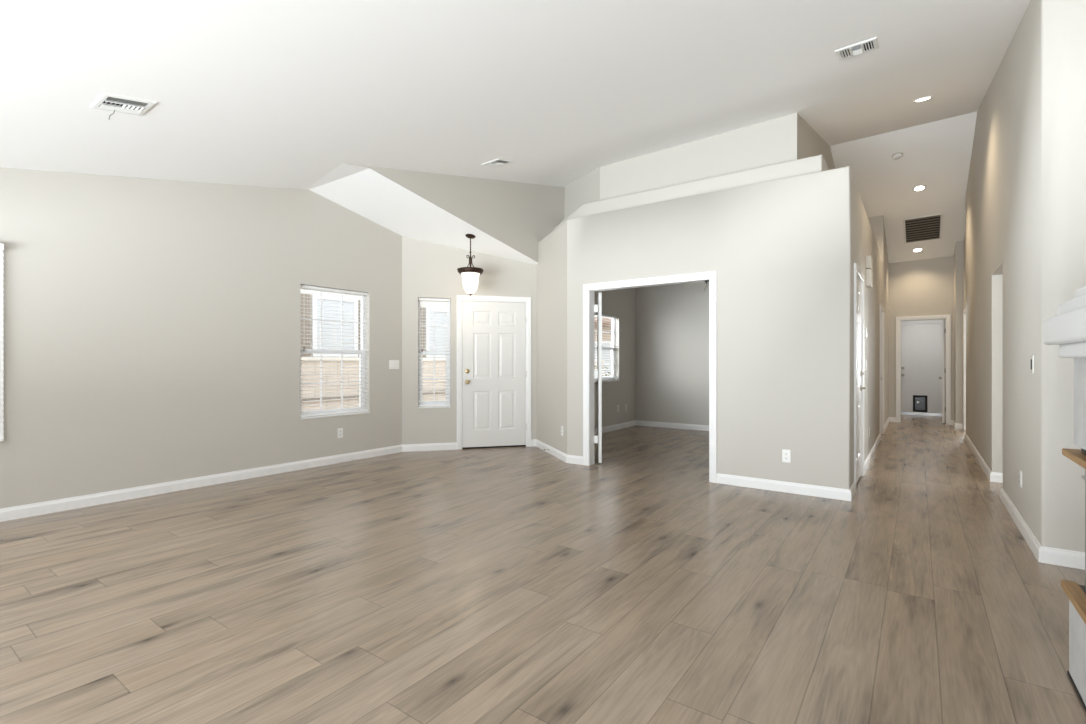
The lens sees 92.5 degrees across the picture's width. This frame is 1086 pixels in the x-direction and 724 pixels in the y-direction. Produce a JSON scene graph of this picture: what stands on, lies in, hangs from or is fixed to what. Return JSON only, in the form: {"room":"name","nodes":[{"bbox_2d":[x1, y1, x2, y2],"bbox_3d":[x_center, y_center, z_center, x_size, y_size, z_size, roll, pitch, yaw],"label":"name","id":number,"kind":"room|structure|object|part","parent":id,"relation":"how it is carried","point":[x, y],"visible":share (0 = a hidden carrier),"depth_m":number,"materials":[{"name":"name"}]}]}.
{"room":"empty living room","nodes":[
{"label":"empty living room","id":0,"kind":"room"},
{"bbox_2d":[0,167,401,508],"bbox_3d":[-3.645,-0.392,4.639,0.140,3.183,5.860,0,0,36],"label":"wall","id":1,"kind":"structure","parent":0,"point":[152,327],"depth_m":4.79,"materials":[{"name":"grey paint"}]},
{"bbox_2d":[0,243,3,441],"bbox_3d":[-4.501,-0.145,3.277,0.054,1.479,1.542,0,0,36],"label":"window blind","id":2,"kind":"object","parent":1,"relation":"attached to","point":[1,244],"visible":1,"depth_m":3.89,"materials":[{"name":"white plastic"}]},
{"bbox_2d":[0,442,456,521],"bbox_3d":[-3.324,1.152,4.915,0.433,0.096,6.171,0,0,40],"label":"baseboard","id":3,"kind":"structure","parent":1,"relation":"attached to","point":[23,511],"depth_m":4.94,"materials":[{"name":"white paint"}]},
{"bbox_2d":[301,288,364,414],"bbox_3d":[-2.537,-0.123,6.244,0.050,1.501,0.900,0,0,36],"label":"window","id":4,"kind":"structure","parent":1,"relation":"in","point":[361,353],"depth_m":6.36,"materials":[{"name":"white plastic"}]},
{"bbox_3d":[-2.537,0.222,6.244,0.040,0.740,0.830,0,0,36],"label":"sash","id":5,"kind":"part","parent":4,"relation":"part of","materials":[{"name":"white plastic"}]},
{"bbox_2d":[301,285,367,416],"bbox_3d":[-2.487,-0.124,6.207,0.069,1.491,0.892,0,0,36],"label":"window blind","id":6,"kind":"object","parent":4,"relation":"attached to","point":[306,287],"visible":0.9,"depth_m":6.20,"materials":[{"name":"white plastic"}]},
{"bbox_3d":[-2.492,0.610,6.212,0.050,0.022,0.892,0,0,36],"label":"rail","id":7,"kind":"part","parent":6,"relation":"part of","materials":[{"name":"white plastic"}]},
{"bbox_2d":[301,411,369,418],"bbox_3d":[-2.479,0.633,6.202,0.102,0.019,0.900,0,0,36],"label":"trim","id":8,"kind":"structure","parent":1,"relation":"attached to","point":[364,412],"depth_m":6.17,"materials":[{"name":"white paint"}]},
{"bbox_2d":[337,428,342,437],"bbox_3d":[-2.421,0.848,6.209,0.010,0.118,0.072,0,0,36],"label":"wall outlet","id":9,"kind":"object","parent":1,"relation":"attached to","point":[339,430],"visible":1,"depth_m":6.20,"materials":[{"name":"white plastic"}]},
{"bbox_2d":[389,360,398,368],"bbox_3d":[-1.958,0.034,6.850,0.011,0.118,0.164,0,0,36],"label":"light switch","id":10,"kind":"object","parent":1,"relation":"attached to","point":[393,364],"visible":1,"depth_m":6.84,"materials":[{"name":"white plastic"}]},
{"bbox_2d":[285,163,537,264],"bbox_3d":[-1.452,-1.709,6.614,1.406,0.688,3.170,0,0,36],"label":"ceiling","id":11,"kind":"structure","parent":0,"point":[363,191],"depth_m":6.14,"materials":[{"name":"white paint"}]},
{"bbox_2d":[457,234,483,295],"bbox_3d":[-0.925,-1.238,6.672,0.332,0.784,0.346,0,0,36],"label":"pendant lamp","id":12,"kind":"object","parent":11,"relation":"hanging from","point":[470,275],"visible":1,"depth_m":6.59,"materials":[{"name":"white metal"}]},
{"bbox_3d":[-0.929,-1.308,6.666,0.044,0.256,0.044,0,0,36],"label":"stem","id":13,"kind":"part","parent":12,"relation":"part of","materials":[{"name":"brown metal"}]},
{"bbox_3d":[-0.929,-1.010,6.666,0.248,0.276,0.248,0,0,36],"label":"lamp shade","id":14,"kind":"part","parent":12,"relation":"part of","materials":[{"name":"white glass"}]},
{"bbox_2d":[350,164,564,261],"bbox_3d":[-0.823,-2.028,6.481,0.100,1.303,3.700,0,0,39],"label":"wall","id":15,"kind":"structure","parent":0,"point":[519,215],"depth_m":6.71,"materials":[{"name":"grey paint"}]},
{"bbox_2d":[402,236,536,443],"bbox_3d":[-1.007,-0.257,7.261,1.854,2.914,0.140,0,0,-15],"label":"wall","id":16,"kind":"structure","parent":0,"point":[429,269],"depth_m":7.09,"materials":[{"name":"grey paint"}]},
{"bbox_2d":[418,300,449,404],"bbox_3d":[-1.502,-0.133,7.172,0.437,1.481,0.050,0,0,-15],"label":"window","id":17,"kind":"structure","parent":16,"relation":"in","point":[448,302],"depth_m":7.17,"materials":[{"name":"white plastic"}]},
{"bbox_2d":[418,298,449,405],"bbox_3d":[-1.486,-0.134,7.112,0.429,1.471,0.069,0,0,-15],"label":"window blind","id":18,"kind":"object","parent":17,"relation":"attached to","point":[420,299],"visible":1,"depth_m":7.10,"materials":[{"name":"white plastic"}]},
{"bbox_3d":[-1.488,0.591,7.119,0.429,0.022,0.050,0,0,-15],"label":"rail","id":19,"kind":"part","parent":18,"relation":"part of","materials":[{"name":"white plastic"}]},
{"bbox_3d":[-1.502,0.208,7.172,0.367,0.730,0.040,0,0,-15],"label":"sash","id":20,"kind":"part","parent":17,"relation":"part of","materials":[{"name":"glass"}]},
{"bbox_2d":[418,406,450,407],"bbox_3d":[-1.484,0.615,7.104,0.437,0.019,0.102,0,0,-15],"label":"trim","id":21,"kind":"structure","parent":16,"relation":"attached to","point":[418,406],"depth_m":7.07,"materials":[{"name":"white paint"}]},
{"bbox_2d":[457,295,530,449],"bbox_3d":[-0.691,0.140,7.328,1.050,2.120,0.149,0,0,-15],"label":"trim","id":22,"kind":"structure","parent":16,"relation":"attached to","point":[460,298],"depth_m":7.25,"materials":[{"name":"white paint"}]},
{"bbox_2d":[462,301,526,448],"bbox_3d":[-0.676,0.180,7.293,0.934,2.040,0.165,0,0,-15],"label":"door","id":23,"kind":"structure","parent":16,"relation":"in","point":[494,373],"depth_m":7.27,"materials":[{"name":"white paint"}]},
{"bbox_2d":[0,0,1030,262],"bbox_3d":[2.749,-2.162,6.247,8.650,2.269,16.150,0,0,36],"label":"ceiling","id":24,"kind":"structure","parent":0,"point":[261,93],"depth_m":3.61,"materials":[{"name":"white paint"}]},
{"bbox_2d":[90,93,156,118],"bbox_3d":[-2.538,-1.533,3.148,0.261,0.111,0.256,0,0,36],"label":"ceiling vent","id":25,"kind":"object","parent":24,"relation":"in","point":[106,101],"visible":1,"depth_m":3.13,"materials":[{"name":"white metal"}]},
{"bbox_2d":[481,158,513,166],"bbox_3d":[-0.505,-2.219,5.796,0.261,0.064,0.256,0,0,36],"label":"ceiling vent","id":26,"kind":"object","parent":24,"relation":"in","point":[498,162],"visible":1,"depth_m":5.77,"materials":[{"name":"white metal"}]},
{"bbox_2d":[835,37,878,60],"bbox_3d":[2.329,-2.317,3.856,0.261,0.064,0.256,0,0,36],"label":"ceiling vent","id":27,"kind":"object","parent":24,"relation":"in","point":[868,45],"visible":1,"depth_m":3.84,"materials":[{"name":"white metal"}]},
{"bbox_2d":[892,152,902,159],"bbox_3d":[5.059,-2.936,7.421,0.131,0.064,0.129,0,0,30],"label":"smoke detector","id":28,"kind":"object","parent":24,"relation":"attached to","point":[898,155],"visible":1,"depth_m":7.39,"materials":[{"name":"beige plastic"}]},
{"bbox_2d":[911,248,923,251],"bbox_3d":[7.071,-2.111,9.818,0.189,0.055,0.183,0,0,31],"label":"recessed light","id":29,"kind":"object","parent":24,"relation":"in","point":[915,249],"visible":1,"depth_m":9.80,"materials":[{"name":"white glass"}]},
{"bbox_2d":[912,185,926,191],"bbox_3d":[5.837,-2.691,8.063,0.189,0.055,0.183,0,0,31],"label":"recessed light","id":30,"kind":"object","parent":24,"relation":"in","point":[918,188],"visible":1,"depth_m":8.06,"materials":[{"name":"white glass"}]},
{"bbox_2d":[903,213,942,243],"bbox_3d":[6.662,-2.328,9.126,0.550,0.266,0.913,0,0,36],"label":"ceiling vent","id":31,"kind":"object","parent":24,"relation":"in","point":[923,228],"visible":1,"depth_m":9.10,"materials":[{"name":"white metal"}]},
{"bbox_2d":[912,96,933,102],"bbox_3d":[4.048,-2.797,5.539,0.189,0.043,0.186,0,0,41],"label":"recessed light","id":32,"kind":"object","parent":24,"relation":"in","point":[926,98],"visible":1,"depth_m":5.53,"materials":[{"name":"white glass"}]},
{"bbox_2d":[0,415,1085,723],"bbox_3d":[3.329,1.260,5.983,10.400,0.120,16.800,0,0,36],"label":"floor","id":33,"kind":"structure","parent":0,"point":[524,584],"depth_m":2.67,"materials":[{"name":"brown wood"}]},
{"bbox_2d":[1043,285,1085,711],"bbox_3d":[1.866,0.463,1.178,0.841,1.475,1.726,0,0,36],"label":"fireplace","id":34,"kind":"object","parent":33,"relation":"on","point":[1067,329],"visible":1,"depth_m":1.89,"materials":[{"name":"white stone"}]},
{"bbox_3d":[1.868,-0.199,1.150,0.805,0.053,1.610,0,0,36],"label":"molding","id":35,"kind":"part","parent":34,"relation":"part of","materials":[{"name":"white paint"}]},
{"bbox_3d":[1.869,-0.042,1.149,0.802,0.053,1.604,0,0,36],"label":"molding","id":36,"kind":"part","parent":34,"relation":"part of","materials":[{"name":"white paint"}]},
{"bbox_3d":[1.884,0.144,1.136,0.763,0.339,1.546,0,0,36],"label":"tile panel","id":37,"kind":"part","parent":34,"relation":"part of","materials":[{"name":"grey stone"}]},
{"bbox_2d":[1075,285,1085,297],"bbox_3d":[1.885,-0.250,1.137,0.763,0.050,1.526,0,0,36],"label":"shelf","id":38,"kind":"object","parent":34,"relation":"attached to","point":[1081,291],"depth_m":1.90,"materials":[{"name":"white paint"}]},
{"bbox_3d":[1.895,0.620,1.149,0.701,0.510,1.520,0,0,36],"label":"firebox frame","id":39,"kind":"part","parent":34,"relation":"part of","materials":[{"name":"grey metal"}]},
{"bbox_2d":[537,221,566,453],"bbox_3d":[0.145,-0.250,6.830,0.100,2.900,1.282,0,0,-17],"label":"wall","id":40,"kind":"structure","parent":0,"point":[552,249],"depth_m":6.77,"materials":[{"name":"grey paint"}]},
{"bbox_2d":[595,288,635,428],"bbox_3d":[0.860,-0.200,8.732,0.140,2.800,3.170,0,0,36],"label":"wall","id":41,"kind":"structure","parent":0,"point":[620,303],"depth_m":9.38,"materials":[{"name":"grey paint"}]},
{"bbox_2d":[595,317,614,379],"bbox_3d":[0.893,-0.245,8.846,0.050,1.140,1.295,0,0,36],"label":"window","id":42,"kind":"structure","parent":41,"relation":"in","point":[612,332],"depth_m":9.33,"materials":[{"name":"white plastic"}]},
{"bbox_3d":[0.893,0.011,8.846,0.040,0.559,1.225,0,0,36],"label":"sash","id":43,"kind":"part","parent":42,"relation":"part of","materials":[{"name":"white plastic"}]},
{"bbox_2d":[595,313,616,380],"bbox_3d":[0.938,-0.246,8.814,0.054,1.130,1.287,0,0,36],"label":"window blind","id":44,"kind":"object","parent":42,"relation":"attached to","point":[603,316],"visible":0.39,"depth_m":9.06,"materials":[{"name":"white plastic"}]},
{"bbox_2d":[636,282,708,424],"bbox_3d":[3.312,-0.200,8.831,3.720,2.800,0.140,0,0,36],"label":"wall","id":45,"kind":"structure","parent":0,"point":[672,321],"depth_m":9.44,"materials":[{"name":"grey paint"}]},
{"bbox_2d":[595,420,708,434],"bbox_3d":[2.088,1.152,7.759,2.990,0.096,3.030,0,0,36],"label":"baseboard","id":46,"kind":"structure","parent":45,"relation":"attached to","point":[635,422],"depth_m":9.37,"materials":[{"name":"white paint"}]},
{"bbox_2d":[565,113,834,218],"bbox_3d":[2.674,-2.532,8.293,3.325,1.164,4.720,0,0,36],"label":"wall","id":47,"kind":"structure","parent":0,"point":[787,138],"depth_m":6.05,"materials":[{"name":"grey paint"}]},
{"bbox_2d":[567,166,850,489],"bbox_3d":[1.505,-0.250,5.400,2.915,2.900,0.120,0,0,36],"label":"wall","id":48,"kind":"structure","parent":0,"point":[779,250],"depth_m":4.91,"materials":[{"name":"grey paint"}]},
{"bbox_2d":[531,439,582,464],"bbox_3d":[0.129,1.152,6.722,0.137,0.096,1.497,0,0,-23],"label":"baseboard","id":49,"kind":"structure","parent":48,"relation":"attached to","point":[573,459],"depth_m":6.46,"materials":[{"name":"white paint"}]},
{"bbox_2d":[595,292,601,462],"bbox_3d":[0.665,0.185,6.452,0.105,2.006,0.704,0,0,5],"label":"door","id":50,"kind":"structure","parent":48,"relation":"in","point":[598,308],"depth_m":6.12,"materials":[{"name":"white paint"}]},
{"bbox_2d":[583,271,716,482],"bbox_3d":[1.131,0.147,5.658,1.545,2.105,0.139,0,0,36],"label":"trim","id":51,"kind":"structure","parent":48,"relation":"attached to","point":[589,290],"depth_m":5.75,"materials":[{"name":"white paint"}]},
{"bbox_2d":[554,155,828,229],"bbox_3d":[2.636,-1.825,8.046,3.662,0.290,5.064,0,0,36],"label":"wall ledge","id":52,"kind":"object","parent":48,"relation":"on","point":[813,164],"visible":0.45,"depth_m":5.55,"materials":[{"name":"grey paint"}]},
{"bbox_2d":[717,473,855,500],"bbox_3d":[2.299,1.152,4.976,1.160,0.096,0.390,0,0,36],"label":"baseboard","id":53,"kind":"structure","parent":48,"relation":"attached to","point":[773,485],"depth_m":4.77,"materials":[{"name":"white paint"}]},
{"bbox_2d":[782,449,790,462],"bbox_3d":[2.242,0.866,4.789,0.072,0.118,0.010,0,0,36],"label":"wall outlet","id":54,"kind":"object","parent":48,"relation":"attached to","point":[786,454],"visible":1,"depth_m":4.79,"materials":[{"name":"white plastic"}]},
{"bbox_2d":[851,171,888,485],"bbox_3d":[4.830,-0.669,7.620,0.120,3.738,7.370,0,0,36],"label":"wall","id":55,"kind":"structure","parent":0,"point":[864,243],"depth_m":6.34,"materials":[{"name":"grey paint"}]},
{"bbox_2d":[854,263,863,483],"bbox_3d":[3.091,0.142,5.193,0.139,2.115,0.900,0,0,36],"label":"trim","id":56,"kind":"structure","parent":55,"relation":"attached to","point":[857,272],"depth_m":5.47,"materials":[{"name":"white paint"}]},
{"bbox_2d":[856,276,866,483],"bbox_3d":[3.120,0.183,5.157,0.108,2.034,0.772,0,0,36],"label":"door","id":57,"kind":"structure","parent":55,"relation":"in","point":[859,373],"depth_m":5.24,"materials":[{"name":"white paint"}]},
{"bbox_2d":[864,328,866,337],"bbox_3d":[3.548,-0.320,5.720,0.024,0.110,0.120,0,0,36],"label":"thermostat","id":58,"kind":"object","parent":55,"relation":"attached to","point":[865,329],"visible":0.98,"depth_m":5.67,"materials":[{"name":"white plastic"}]},
{"bbox_2d":[866,255,872,287],"bbox_3d":[3.728,-1.030,5.942,0.056,0.340,0.200,0,0,36],"label":"door chime","id":59,"kind":"object","parent":55,"relation":"attached to","point":[869,260],"visible":0.99,"depth_m":5.86,"materials":[{"name":"beige plastic"}]},
{"bbox_2d":[864,417,895,473],"bbox_3d":[5.223,1.152,7.955,0.126,0.096,6.086,0,0,36],"label":"baseboard","id":60,"kind":"structure","parent":55,"relation":"attached to","point":[890,419],"depth_m":7.03,"materials":[{"name":"white paint"}]},
{"bbox_2d":[880,304,883,434],"bbox_3d":[5.413,0.150,8.413,0.139,2.100,0.880,0,0,36],"label":"trim","id":61,"kind":"structure","parent":55,"relation":"attached to","point":[881,306],"depth_m":8.68,"materials":[{"name":"white paint"}]},
{"bbox_2d":[868,216,874,236],"bbox_3d":[5.546,-2.175,9.143,0.500,1.050,0.120,0,0,36],"label":"wall","id":62,"kind":"structure","parent":0,"point":[871,219],"depth_m":8.97,"materials":[{"name":"grey paint"}]},
{"bbox_2d":[889,256,953,419],"bbox_3d":[7.415,-0.418,10.212,1.040,3.236,0.140,0,0,36],"label":"wall","id":63,"kind":"structure","parent":0,"point":[925,287],"depth_m":10.17,"materials":[{"name":"grey paint"}]},
{"bbox_2d":[896,315,950,424],"bbox_3d":[7.435,0.150,10.185,0.865,2.100,0.159,0,0,36],"label":"trim","id":64,"kind":"structure","parent":63,"relation":"attached to","point":[947,318],"depth_m":10.01,"materials":[{"name":"white paint"}]},
{"bbox_2d":[939,320,944,422],"bbox_3d":[7.953,0.186,10.345,0.108,2.003,0.724,0,0,36],"label":"door","id":65,"kind":"structure","parent":63,"relation":"in","point":[943,321],"depth_m":10.07,"materials":[{"name":"white paint"}]},
{"bbox_2d":[954,241,963,423],"bbox_3d":[7.730,-0.501,9.615,0.190,3.403,0.740,0,0,36],"label":"wall","id":66,"kind":"structure","parent":0,"point":[959,245],"depth_m":9.35,"materials":[{"name":"grey paint"}]},
{"bbox_2d":[951,420,962,428],"bbox_3d":[7.592,1.152,9.526,0.127,0.096,0.775,0,0,32],"label":"baseboard","id":67,"kind":"structure","parent":66,"relation":"attached to","point":[956,425],"depth_m":9.35,"materials":[{"name":"white paint"}]},
{"bbox_2d":[964,229,965,308],"bbox_3d":[7.114,-0.710,8.647,0.100,3.819,1.550,0,0,36],"label":"wall","id":68,"kind":"structure","parent":0,"point":[965,229],"depth_m":8.94,"materials":[{"name":"grey paint"}]},
{"bbox_2d":[963,308,965,430],"bbox_3d":[7.092,0.145,8.632,0.119,2.110,1.280,0,0,36],"label":"trim","id":69,"kind":"structure","parent":68,"relation":"attached to","point":[964,310],"depth_m":9.12,"materials":[{"name":"white paint"}]},
{"bbox_2d":[966,0,1071,550],"bbox_3d":[4.833,-0.976,5.564,0.130,4.352,6.120,0,0,36],"label":"wall","id":70,"kind":"structure","parent":0,"point":[1019,189],"depth_m":3.55,"materials":[{"name":"grey paint"}]},
{"bbox_2d":[1020,470,1021,487],"bbox_3d":[3.418,0.837,3.721,0.010,0.118,0.072,0,0,36],"label":"wall outlet","id":71,"kind":"object","parent":70,"relation":"attached to","point":[1020,470],"visible":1,"depth_m":3.70,"materials":[{"name":"white plastic"}]},
{"bbox_2d":[964,433,1084,569],"bbox_3d":[4.668,1.152,4.904,0.664,0.096,7.616,0,0,36],"label":"baseboard","id":72,"kind":"structure","parent":70,"relation":"attached to","point":[1055,556],"depth_m":3.31,"materials":[{"name":"white paint"}]},
{"bbox_2d":[1031,355,1033,373],"bbox_3d":[3.150,0.015,3.350,0.011,0.118,0.072,0,0,36],"label":"light switch","id":73,"kind":"object","parent":70,"relation":"attached to","point":[1032,356],"visible":1,"depth_m":3.33,"materials":[{"name":"white plastic"}]},
{"bbox_2d":[1072,0,1085,551],"bbox_3d":[3.401,-0.589,2.904,0.660,3.577,0.130,0,0,36],"label":"wall","id":74,"kind":"structure","parent":0,"point":[1078,6],"depth_m":3.03,"materials":[{"name":"grey paint"}]},
{"bbox_3d":[8.342,-0.050,11.874,1.840,2.500,0.120,0,0,36],"label":"wall","id":75,"kind":"structure","parent":0,"visible":0},
{"bbox_2d":[901,324,941,415],"bbox_3d":[8.518,0.177,11.691,0.830,2.045,0.169,0,0,36],"label":"door","id":76,"kind":"structure","parent":75,"relation":"in","point":[921,344],"depth_m":11.68,"materials":[{"name":"white paint"}]},
{"bbox_3d":[8.486,0.935,11.702,0.265,0.370,0.030,0,0,36],"label":"pet door frame","id":77,"kind":"part","parent":76,"relation":"part of","materials":[{"name":"black plastic"}]},
{"bbox_2d":[901,320,941,324],"bbox_3d":[8.539,0.135,11.720,0.970,2.130,0.139,0,0,36],"label":"trim","id":78,"kind":"structure","parent":75,"relation":"attached to","point":[923,321],"depth_m":11.67,"materials":[{"name":"white paint"}]},
{"label":"outside","id":79,"kind":"structure","parent":0,"visible":0},
{"bbox_3d":[-0.118,1.475,14.880,26.400,0.150,36.000,0,0,36],"label":"ground","id":80,"kind":"structure","parent":79,"visible":0},
{"bbox_2d":[301,289,446,356],"bbox_3d":[-6.616,-1.575,13.008,4.650,5.950,17.600,0,0,36],"label":"neighbor house","id":81,"kind":"structure","parent":80,"relation":"on","point":[426,310],"depth_m":12.18,"materials":[{"name":"white paint"}]},
{"bbox_2d":[301,294,310,355],"bbox_3d":[-5.271,-0.800,11.458,0.045,1.400,0.300,0,0,36],"label":"shutter","id":82,"kind":"object","parent":81,"relation":"hanging from","point":[303,307],"depth_m":11.47,"materials":[{"name":"beige"}]},
{"bbox_2d":[358,300,360,356],"bbox_3d":[-4.370,-0.800,12.707,0.045,1.400,0.300,0,0,36],"label":"shutter","id":83,"kind":"object","parent":81,"relation":"hanging from","point":[359,304],"depth_m":12.59,"materials":[{"name":"beige plastic"}]},
{"bbox_2d":[421,307,424,356],"bbox_3d":[-3.341,-0.800,14.135,0.045,1.400,0.300,0,0,36],"label":"shutter","id":84,"kind":"object","parent":81,"relation":"hanging from","point":[422,308],"depth_m":14.20,"materials":[{"name":"beige plastic"}]},
{"bbox_2d":[301,357,604,410],"bbox_3d":[-3.767,0.660,8.265,0.280,1.480,19.000,0,0,36],"label":"wall","id":85,"kind":"structure","parent":80,"relation":"on","point":[427,363],"depth_m":8.64,"materials":[{"name":"beige brick"}]},
{"bbox_2d":[595,317,610,375],"bbox_3d":[3.041,-0.925,24.368,12.800,4.650,5.900,0,0,7],"label":"neighbor house","id":86,"kind":"structure","parent":80,"relation":"on","point":[608,322],"depth_m":21.93,"materials":[{"name":"beige paint"}]}
]}

